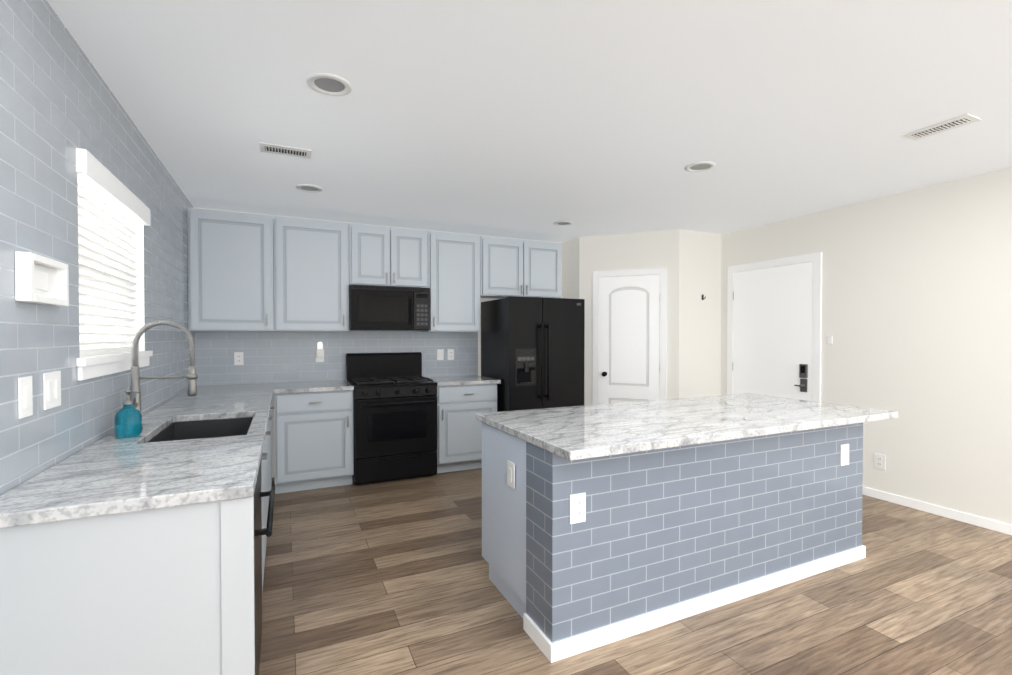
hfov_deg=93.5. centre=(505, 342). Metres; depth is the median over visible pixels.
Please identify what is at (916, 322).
wall
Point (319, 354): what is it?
outlet
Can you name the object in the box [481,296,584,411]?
fridge
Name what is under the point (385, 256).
upper cabinet
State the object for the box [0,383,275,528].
countertop
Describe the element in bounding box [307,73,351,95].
recessed light
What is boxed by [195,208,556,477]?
wall
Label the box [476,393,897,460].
island countertop
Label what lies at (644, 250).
wall
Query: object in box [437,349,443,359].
light switch
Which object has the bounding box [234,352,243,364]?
outlet
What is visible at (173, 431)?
sink
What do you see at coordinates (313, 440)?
base cabinet
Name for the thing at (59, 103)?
wall
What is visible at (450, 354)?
electrical outlet
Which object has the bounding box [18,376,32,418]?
light switch
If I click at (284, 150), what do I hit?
ceiling vent
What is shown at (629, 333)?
pantry door
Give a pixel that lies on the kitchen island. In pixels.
(659, 537)
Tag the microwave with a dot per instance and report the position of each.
(383, 308)
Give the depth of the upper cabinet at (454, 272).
4.97 m
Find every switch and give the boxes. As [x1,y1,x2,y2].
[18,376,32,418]
[43,371,60,409]
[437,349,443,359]
[507,460,514,488]
[827,336,832,343]
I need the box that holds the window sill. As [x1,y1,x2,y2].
[76,351,152,380]
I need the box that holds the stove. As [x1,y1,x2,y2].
[346,352,436,484]
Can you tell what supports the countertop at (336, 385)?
on the base cabinet at (313, 440)
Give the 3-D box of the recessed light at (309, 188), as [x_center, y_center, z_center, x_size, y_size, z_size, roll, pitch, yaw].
[-1.536,-1.202,3.723,0.196,0.008,0.196,0,1,-25]
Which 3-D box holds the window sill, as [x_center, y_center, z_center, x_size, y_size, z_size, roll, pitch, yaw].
[-1.927,0.099,2.307,0.138,0.088,1.050,0,1,-25]
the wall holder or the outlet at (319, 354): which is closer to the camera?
the wall holder
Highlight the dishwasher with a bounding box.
[254,460,274,674]
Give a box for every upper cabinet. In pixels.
[187,208,273,330]
[273,216,348,330]
[349,223,427,287]
[420,231,479,331]
[480,236,561,298]
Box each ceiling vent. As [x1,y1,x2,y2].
[259,142,311,158]
[902,113,980,139]
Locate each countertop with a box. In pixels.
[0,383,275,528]
[276,380,353,393]
[426,375,500,385]
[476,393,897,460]
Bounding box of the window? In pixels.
[111,291,120,346]
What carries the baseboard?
attached to the wall at (916, 322)
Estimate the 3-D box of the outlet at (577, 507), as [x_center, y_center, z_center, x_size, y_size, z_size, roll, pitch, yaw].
[0.308,0.712,2.044,0.078,0.125,0.008,0,1,-25]
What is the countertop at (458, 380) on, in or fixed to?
on the base cabinet at (459, 435)
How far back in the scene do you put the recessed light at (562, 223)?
4.88 m
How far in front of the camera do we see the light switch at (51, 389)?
1.64 m
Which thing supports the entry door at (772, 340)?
in the wall at (916, 322)
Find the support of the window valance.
attached to the wall at (59, 103)
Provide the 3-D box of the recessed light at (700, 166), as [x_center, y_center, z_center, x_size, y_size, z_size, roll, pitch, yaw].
[1.322,-1.195,3.245,0.196,0.008,0.196,0,1,-25]
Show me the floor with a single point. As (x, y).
(386, 578)
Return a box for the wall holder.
[15,251,68,305]
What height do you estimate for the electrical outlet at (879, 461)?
0.125 m
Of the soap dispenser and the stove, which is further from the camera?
the stove
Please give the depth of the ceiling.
2.37 m
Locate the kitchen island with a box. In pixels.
[482,422,865,662]
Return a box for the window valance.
[76,148,150,225]
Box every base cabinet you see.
[180,407,271,510]
[274,390,353,493]
[437,384,496,472]
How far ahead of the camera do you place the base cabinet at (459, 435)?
4.73 m
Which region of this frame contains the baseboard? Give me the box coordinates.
[862,486,1011,534]
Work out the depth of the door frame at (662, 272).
5.31 m
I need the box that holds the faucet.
[130,319,197,428]
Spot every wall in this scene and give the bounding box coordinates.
[0,0,194,494]
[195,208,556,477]
[562,229,679,404]
[679,229,721,397]
[721,167,1011,524]
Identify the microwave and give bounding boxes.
[349,284,429,330]
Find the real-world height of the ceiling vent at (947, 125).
0.011 m
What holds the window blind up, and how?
attached to the wall at (59, 103)
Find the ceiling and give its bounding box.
[47,0,1011,242]
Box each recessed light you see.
[296,184,322,192]
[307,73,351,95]
[554,221,572,225]
[685,161,715,171]
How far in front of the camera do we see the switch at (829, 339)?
4.34 m
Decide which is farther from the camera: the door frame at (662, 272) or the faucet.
the door frame at (662, 272)
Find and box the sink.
[147,417,252,442]
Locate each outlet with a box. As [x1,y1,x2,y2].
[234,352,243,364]
[316,342,323,361]
[447,349,453,359]
[570,492,585,523]
[840,444,848,465]
[874,453,884,469]
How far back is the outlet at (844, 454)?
2.84 m
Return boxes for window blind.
[78,184,138,356]
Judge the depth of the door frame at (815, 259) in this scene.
4.48 m
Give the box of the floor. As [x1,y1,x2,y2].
[259,468,1011,674]
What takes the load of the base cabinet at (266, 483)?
on the floor
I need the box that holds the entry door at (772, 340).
[732,262,812,400]
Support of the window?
in the wall at (59, 103)
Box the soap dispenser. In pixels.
[114,390,141,437]
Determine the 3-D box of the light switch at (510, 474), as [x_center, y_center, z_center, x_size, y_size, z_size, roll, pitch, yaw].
[0.023,0.653,2.352,0.010,0.125,0.078,0,1,-25]
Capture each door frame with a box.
[592,268,666,404]
[727,252,821,401]
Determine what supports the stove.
on the floor
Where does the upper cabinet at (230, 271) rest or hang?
attached to the wall at (277, 356)
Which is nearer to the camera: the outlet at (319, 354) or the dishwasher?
the dishwasher
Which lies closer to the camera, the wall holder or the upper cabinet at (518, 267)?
the wall holder
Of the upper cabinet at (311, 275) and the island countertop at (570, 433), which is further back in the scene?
the upper cabinet at (311, 275)
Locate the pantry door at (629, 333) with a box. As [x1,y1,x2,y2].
[599,275,659,403]
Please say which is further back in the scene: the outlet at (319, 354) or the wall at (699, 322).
the wall at (699, 322)

